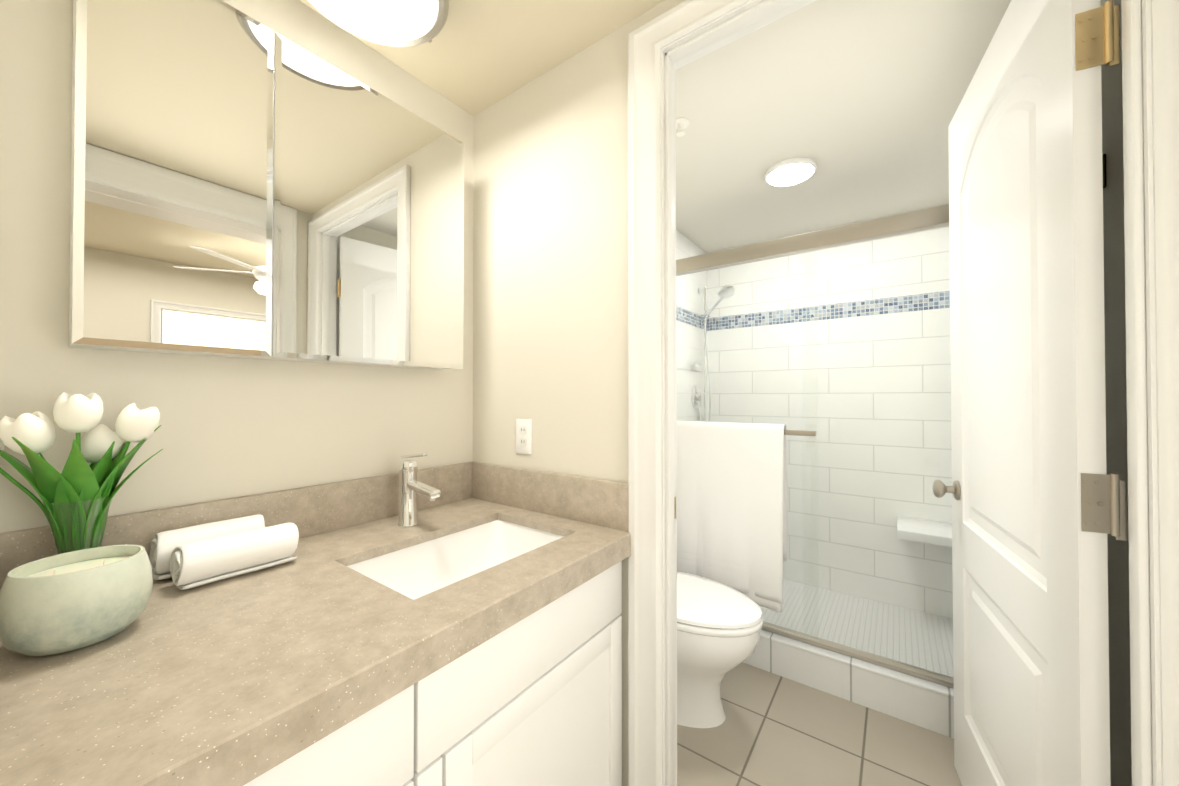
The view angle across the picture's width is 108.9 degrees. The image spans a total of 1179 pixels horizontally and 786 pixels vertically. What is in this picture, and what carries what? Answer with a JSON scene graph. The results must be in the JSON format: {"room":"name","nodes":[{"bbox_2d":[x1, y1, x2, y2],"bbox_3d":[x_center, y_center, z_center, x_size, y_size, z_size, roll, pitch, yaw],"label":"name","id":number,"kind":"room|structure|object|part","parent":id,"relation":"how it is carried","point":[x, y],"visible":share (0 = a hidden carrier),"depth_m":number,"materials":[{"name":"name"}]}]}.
{"room":"bathroom","nodes":[
{"label":"bathroom","id":0,"kind":"room"},
{"bbox_2d":[0,0,473,532],"bbox_3d":[-0.831,0.101,1.117,0.120,2.280,1.190,0,-1,36],"label":"wall","id":1,"kind":"structure","parent":0,"point":[236,426],"depth_m":0.94,"materials":[{"name":"paint"}]},
{"bbox_2d":[0,462,472,590],"bbox_3d":[-0.738,0.312,1.121,0.020,0.128,1.066,0,-1,36],"label":"backsplash","id":2,"kind":"structure","parent":1,"relation":"attached to","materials":[{"name":"beige stone"}]},
{"bbox_2d":[69,0,463,369],"bbox_3d":[-0.700,-0.453,1.090,0.129,0.744,0.809,0,-1,36],"label":"upper cabinet","id":3,"kind":"object","parent":1,"relation":"attached to","point":[243,185],"visible":1,"depth_m":0.92,"materials":[{"name":"white"}]},
{"bbox_3d":[-0.804,-0.456,0.842,0.006,0.744,0.286,0,-1,36],"label":"door","id":4,"kind":"part","parent":3,"relation":"part of","materials":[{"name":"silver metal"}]},
{"bbox_3d":[-0.565,-0.452,1.171,0.006,0.744,0.520,0,-1,36],"label":"door","id":5,"kind":"part","parent":3,"relation":"part of","materials":[{"name":"silver metal"}]},
{"bbox_2d":[473,0,684,785],"bbox_3d":[0.189,0.102,1.160,1.720,2.280,0.080,0,-1,36],"label":"wall","id":6,"kind":"structure","parent":0,"point":[550,287],"depth_m":1.32,"materials":[{"name":"paint"}]},
{"bbox_2d":[516,419,531,453],"bbox_3d":[-0.219,0.144,1.402,0.070,0.115,0.008,0,-1,36],"label":"electrical outlet plate","id":7,"kind":"object","parent":6,"relation":"attached to","point":[523,436],"visible":1,"depth_m":1.40,"materials":[{"name":"white plastic"}]},
{"bbox_2d":[665,52,674,785],"bbox_3d":[0.215,0.167,1.125,0.011,2.150,0.035,0,-1,36],"label":"door frame","id":8,"kind":"object","parent":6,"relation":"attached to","point":[669,425],"visible":1,"depth_m":1.12,"materials":[{"name":"white wood"}]},
{"bbox_2d":[674,497,675,518],"bbox_3d":[0.232,0.317,1.155,0.002,0.060,0.026,0,-1,36],"label":"strike plate","id":9,"kind":"object","parent":6,"relation":"attached to","point":[674,507],"visible":0.36,"depth_m":1.16,"materials":[{"name":"gold metal"}]},
{"bbox_2d":[661,0,816,69],"bbox_3d":[0.543,-0.918,0.913,0.845,0.015,0.084,0,-1,36],"label":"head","id":10,"kind":"object","parent":6,"relation":"attached to","point":[768,19],"visible":0.4,"depth_m":1.05},
{"bbox_2d":[665,0,797,62],"bbox_3d":[0.536,-0.905,0.903,0.805,0.011,0.035,0,-1,36],"label":"door frame","id":11,"kind":"object","parent":10,"relation":"attached to","point":[755,13],"visible":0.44,"depth_m":1.04,"materials":[{"name":"white wood"}]},
{"bbox_2d":[628,0,1178,785],"bbox_3d":[0.547,0.126,0.891,1.015,2.227,0.114,0,-1,36],"label":"door frame","id":12,"kind":"structure","parent":6,"relation":"attached to","point":[648,40],"depth_m":1.10,"materials":[{"name":"white wood"}]},
{"bbox_3d":[0.893,-0.608,0.717,0.011,0.100,0.002,0,-1,36],"label":"bathroom door hinge jamb leaf","id":13,"kind":"part","parent":12,"relation":"part of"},
{"bbox_3d":[0.893,0.197,0.708,0.011,0.100,0.002,0,-1,36],"label":"bathroom door hinge jamb leaf","id":14,"kind":"part","parent":12,"relation":"part of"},
{"bbox_2d":[948,0,1110,785],"bbox_3d":[1.047,0.165,1.065,0.035,2.135,0.765,0,-1,28],"label":"bathroom door","id":15,"kind":"structure","parent":6,"relation":"in","point":[1030,566],"depth_m":0.91,"materials":[{"name":"white wood"}]},
{"bbox_2d":[932,480,960,499],"bbox_3d":[1.194,0.311,1.339,0.161,0.062,0.062,0,-1,28],"label":"door knob","id":16,"kind":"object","parent":15,"relation":"attached to","point":[940,488],"depth_m":1.35,"materials":[{"name":"silver metal"}]},
{"bbox_2d":[1075,0,1113,70],"bbox_3d":[0.875,-0.616,0.731,0.044,0.104,0.011,0,-1,36],"label":"hinge","id":17,"kind":"object","parent":15,"relation":"attached to","point":[1108,33],"depth_m":0.73,"materials":[{"name":"gold metal"}]},
{"bbox_3d":[0.871,-0.616,0.732,0.036,0.100,0.002,0,-1,28],"label":"bathroom door hinge leaf","id":18,"kind":"part","parent":17,"relation":"part of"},
{"bbox_2d":[1081,473,1119,536],"bbox_3d":[0.875,0.189,0.722,0.044,0.104,0.011,0,-1,36],"label":"hinge","id":19,"kind":"object","parent":15,"relation":"attached to","point":[1114,504],"depth_m":0.72,"materials":[{"name":"metal"}]},
{"bbox_3d":[0.871,0.189,0.724,0.036,0.100,0.002,0,-1,28],"label":"bathroom door hinge leaf","id":20,"kind":"part","parent":19,"relation":"part of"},
{"bbox_2d":[1121,0,1151,785],"bbox_3d":[0.857,0.162,0.658,0.011,2.150,0.035,0,-1,36],"label":"door frame","id":21,"kind":"object","parent":6,"relation":"attached to","point":[1138,524],"visible":1,"depth_m":0.65,"materials":[{"name":"white wood"}]},
{"bbox_2d":[300,0,1010,252],"bbox_3d":[0.522,-1.095,1.444,1.940,0.120,3.290,0,-1,36],"label":"ceiling","id":22,"kind":"structure","parent":0,"point":[858,102],"depth_m":1.44,"materials":[{"name":"paint"}]},
{"bbox_2d":[307,0,448,46],"bbox_3d":[-0.518,-0.985,0.998,0.358,0.109,0.364,0,-1,36],"label":"light","id":23,"kind":"object","parent":22,"relation":"attached to","point":[400,23],"visible":1,"depth_m":1.06,"materials":[{"name":"white glass"}]},
{"bbox_2d":[676,118,689,136],"bbox_3d":[0.349,-1.011,1.612,0.066,0.043,0.066,0,-1,36],"label":"sprinkler","id":24,"kind":"object","parent":22,"relation":"attached to","point":[682,124],"visible":0.92,"depth_m":1.60,"materials":[{"name":"white"}]},
{"bbox_2d":[764,157,816,185],"bbox_3d":[0.926,-1.010,1.947,0.220,0.038,0.220,0,-1,36],"label":"recessed light","id":25,"kind":"object","parent":22,"relation":"in","point":[790,171],"visible":0.98,"depth_m":1.91,"materials":[{"name":"white"}]},
{"bbox_2d":[677,663,961,785],"bbox_3d":[0.522,1.275,1.419,1.940,0.060,3.290,0,-1,36],"label":"floor","id":26,"kind":"structure","parent":0,"point":[772,729],"depth_m":1.49,"materials":[{"name":"tile"}]},
{"bbox_2d":[0,453,630,785],"bbox_3d":[-0.468,0.701,0.921,0.688,1.076,1.066,0,-1,36],"label":"bathroom vanity","id":27,"kind":"object","parent":26,"relation":"on","point":[411,624],"visible":1,"depth_m":0.74,"materials":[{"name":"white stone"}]},
{"bbox_2d":[0,560,412,772],"bbox_3d":[-0.588,0.383,0.654,0.315,0.022,0.488,0,-1,36],"label":"countertop","id":28,"kind":"structure","parent":27,"relation":"on","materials":[{"name":"beige stone"}]},
{"bbox_2d":[0,545,152,655],"bbox_3d":[-0.766,0.311,0.635,0.151,0.119,0.151,0,-1,36],"label":"bowl","id":29,"kind":"object","parent":28,"relation":"on","point":[64,602],"visible":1,"depth_m":0.59,"materials":[{"name":"green ceramic"}]},
{"bbox_2d":[0,392,162,554],"bbox_3d":[-0.910,0.185,0.730,0.166,0.373,0.243,0,-1,36],"label":"tulips","id":30,"kind":"object","parent":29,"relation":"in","point":[77,494],"visible":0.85,"depth_m":0.73,"materials":[{"name":"plant"}]},
{"bbox_3d":[-0.954,0.232,0.721,0.036,0.242,0.090,0,-1,36],"label":"stem","id":31,"kind":"part","parent":30,"relation":"part of","materials":[{"name":"green plant"}]},
{"bbox_3d":[-0.901,0.211,0.743,0.023,0.283,0.010,0,-1,36],"label":"stem","id":32,"kind":"part","parent":30,"relation":"part of","materials":[{"name":"green plant"}]},
{"bbox_3d":[-0.908,0.279,0.751,0.080,0.185,0.080,0,-1,36],"label":"glass","id":33,"kind":"part","parent":30,"relation":"part of","materials":[{"name":"clear glass"}]},
{"bbox_3d":[-0.877,0.221,0.766,0.032,0.264,0.054,0,-1,36],"label":"stem","id":34,"kind":"part","parent":30,"relation":"part of","materials":[{"name":"green plant"}]},
{"bbox_2d":[347,520,564,599],"bbox_3d":[-0.303,0.468,1.045,0.373,0.140,0.538,0,-1,36],"label":"sink","id":35,"kind":"object","parent":28,"relation":"in","point":[417,568],"depth_m":1.18,"materials":[{"name":"white ceramic"}]},
{"bbox_2d":[0,498,515,656],"bbox_3d":[-0.645,0.387,1.053,0.248,0.022,1.066,0,-1,36],"label":"countertop","id":36,"kind":"structure","parent":27,"relation":"on","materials":[{"name":"beige stone"}]},
{"bbox_2d":[149,514,264,579],"bbox_3d":[-0.814,0.326,0.908,0.089,0.091,0.181,0,-1,36],"label":"rolled towel","id":37,"kind":"object","parent":36,"relation":"on","point":[164,545],"visible":0.46,"depth_m":0.86,"materials":[{"name":"white fabric"}]},
{"bbox_2d":[169,523,298,589],"bbox_3d":[-0.722,0.330,0.868,0.080,0.082,0.196,0,-1,36],"label":"rolled towel","id":38,"kind":"object","parent":36,"relation":"on","point":[198,563],"visible":1,"depth_m":0.84,"materials":[{"name":"white fabric"}]},
{"bbox_2d":[398,453,440,526],"bbox_3d":[-0.477,0.271,1.179,0.165,0.210,0.056,0,-1,36],"label":"faucet","id":39,"kind":"object","parent":36,"relation":"on","point":[409,486],"depth_m":1.19,"materials":[{"name":"silver metal"}]},
{"bbox_3d":[-0.407,0.516,0.496,0.020,0.168,0.423,0,-1,36],"label":"drawer","id":40,"kind":"part","parent":27,"relation":"part of","materials":[{"name":"white wood"}]},
{"bbox_3d":[-0.407,0.730,0.493,0.020,0.249,0.423,0,-1,36],"label":"drawer","id":41,"kind":"part","parent":27,"relation":"part of","materials":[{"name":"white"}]},
{"bbox_3d":[-0.099,0.520,0.919,0.020,0.168,0.613,0,-1,36],"label":"drawer","id":42,"kind":"part","parent":27,"relation":"part of","materials":[{"name":"white wood"}]},
{"bbox_3d":[-0.084,0.638,0.939,0.020,0.055,0.451,0,-1,36],"label":"door rail","id":43,"kind":"part","parent":27,"relation":"part of","materials":[{"name":"white wood"}]},
{"bbox_3d":[-0.087,0.868,0.939,0.012,0.408,0.455,0,-1,36],"label":"door panel","id":44,"kind":"part","parent":27,"relation":"part of","materials":[{"name":"white wood"}]},
{"bbox_2d":[677,572,762,727],"bbox_3d":[0.335,0.856,1.739,0.719,0.785,0.450,0,-1,36],"label":"toilet","id":45,"kind":"object","parent":26,"relation":"on","point":[719,626],"visible":0.33,"depth_m":1.55,"materials":[{"name":"white ceramic"}]},
{"bbox_3d":[0.401,1.054,1.689,0.536,0.388,0.382,0,-1,36],"label":"bowl","id":46,"kind":"part","parent":45,"relation":"part of","materials":[{"name":"white ceramic"}]},
{"bbox_3d":[0.414,0.816,1.682,0.520,0.032,0.392,0,-1,36],"label":"lid","id":47,"kind":"part","parent":45,"relation":"part of","materials":[{"name":"white ceramic"}]},
{"bbox_3d":[0.414,0.846,1.681,0.523,0.024,0.396,0,-1,36],"label":"seat","id":48,"kind":"part","parent":45,"relation":"part of","materials":[{"name":"white ceramic"}]},
{"bbox_2d":[743,629,953,738],"bbox_3d":[0.907,1.171,1.884,1.473,0.158,0.125,0,-1,36],"label":"shower curb","id":49,"kind":"object","parent":26,"relation":"on","point":[926,704],"visible":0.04,"depth_m":1.69,"materials":[{"name":"tile"}]},
{"bbox_2d":[676,204,953,688],"bbox_3d":[0.891,0.195,1.873,1.471,1.792,0.144,0,-1,36],"label":"shower door","id":50,"kind":"structure","parent":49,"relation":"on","point":[732,506],"depth_m":1.90,"materials":[{"name":"clear glass"}]},
{"bbox_2d":[677,421,786,603],"bbox_3d":[0.630,0.528,2.023,0.572,0.776,0.084,0,-1,36],"label":"towel","id":51,"kind":"object","parent":50,"relation":"hanging from","point":[732,476],"depth_m":1.96,"materials":[{"name":"white fabric"}]},
{"bbox_3d":[0.657,0.222,2.066,0.821,1.699,0.006,0,-1,36],"label":"glass","id":52,"kind":"part","parent":50,"relation":"part of","materials":[{"name":"clear glass"}]},
{"bbox_3d":[1.223,0.218,1.687,0.671,1.699,0.006,0,-1,36],"label":"glass","id":53,"kind":"part","parent":50,"relation":"part of","materials":[{"name":"clear glass"}]},
{"bbox_2d":[759,579,952,676],"bbox_3d":[1.194,1.231,2.277,1.451,0.045,0.848,0,-1,36],"label":"shower floor","id":54,"kind":"structure","parent":26,"relation":"on","point":[914,625],"depth_m":2.20,"materials":[{"name":"tile"}]},
{"bbox_2d":[1100,0,1131,785],"bbox_3d":[1.566,0.104,1.382,0.195,2.280,1.900,0,-1,36],"label":"wall","id":55,"kind":"structure","parent":0,"point":[1116,455],"depth_m":0.84,"materials":[{"name":"paint"}]},
{"bbox_2d":[1102,154,1105,188],"bbox_3d":[1.050,-0.475,0.899,0.062,0.098,0.024,0,-1,36],"label":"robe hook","id":56,"kind":"object","parent":55,"relation":"attached to","point":[1104,168],"depth_m":0.87,"materials":[{"name":"black metal"}]},
{"bbox_3d":[1.455,0.118,2.712,1.940,2.280,0.120,0,-1,36],"label":"wall","id":57,"kind":"structure","parent":0,"visible":0},
{"bbox_2d":[707,291,949,330],"bbox_3d":[1.443,-0.502,2.638,1.451,0.090,0.002,0,-1,36],"label":"trim","id":58,"kind":"structure","parent":57,"relation":"attached to","point":[787,315],"depth_m":2.58,"materials":[{"name":"multicoloured tile"}]},
{"bbox_2d":[707,203,952,618],"bbox_3d":[1.447,0.117,2.637,1.475,2.280,0.012,0,-1,36],"label":"shower wall tile","id":59,"kind":"structure","parent":57,"relation":"attached to","point":[779,345],"depth_m":2.52,"materials":[{"name":"white tile"}]},
{"bbox_2d":[897,516,951,547],"bbox_3d":[1.799,0.723,2.175,0.342,0.050,0.306,0,-1,36],"label":"shelf","id":60,"kind":"object","parent":59,"relation":"attached to","point":[929,530],"depth_m":2.14,"materials":[{"name":"white stone"}]},
{"bbox_3d":[0.186,0.115,2.387,0.270,2.280,1.900,0,-1,36],"label":"wall","id":61,"kind":"structure","parent":0,"visible":0},
{"bbox_2d":[676,305,706,329],"bbox_3d":[0.578,-0.502,2.681,0.002,0.090,0.946,0,-1,36],"label":"trim","id":62,"kind":"structure","parent":61,"relation":"attached to","point":[686,316],"depth_m":2.80,"materials":[{"name":"tile"}]},
{"bbox_2d":[676,230,707,421],"bbox_3d":[0.573,0.118,2.679,0.012,2.280,0.948,0,-1,36],"label":"shower wall tile","id":63,"kind":"structure","parent":61,"relation":"attached to","point":[686,247],"depth_m":2.79,"materials":[{"name":"white tile"}]},
{"bbox_2d":[691,285,734,421],"bbox_3d":[0.829,-0.248,2.783,0.284,0.970,0.192,0,-1,36],"label":"shower fixture","id":64,"kind":"object","parent":63,"relation":"attached to","point":[722,290],"depth_m":2.85,"materials":[{"name":"silver metal"}]},
{"bbox_3d":[0.737,0.025,2.865,0.035,0.160,0.160,0,-1,36],"label":"plate","id":65,"kind":"part","parent":64,"relation":"part of","materials":[{"name":"silver metal"}]},
{"bbox_3d":[0.831,-0.582,2.795,0.152,0.120,0.093,0,-1,36],"label":"handle","id":66,"kind":"part","parent":64,"relation":"part of","materials":[{"name":"silver metal"}]}
]}

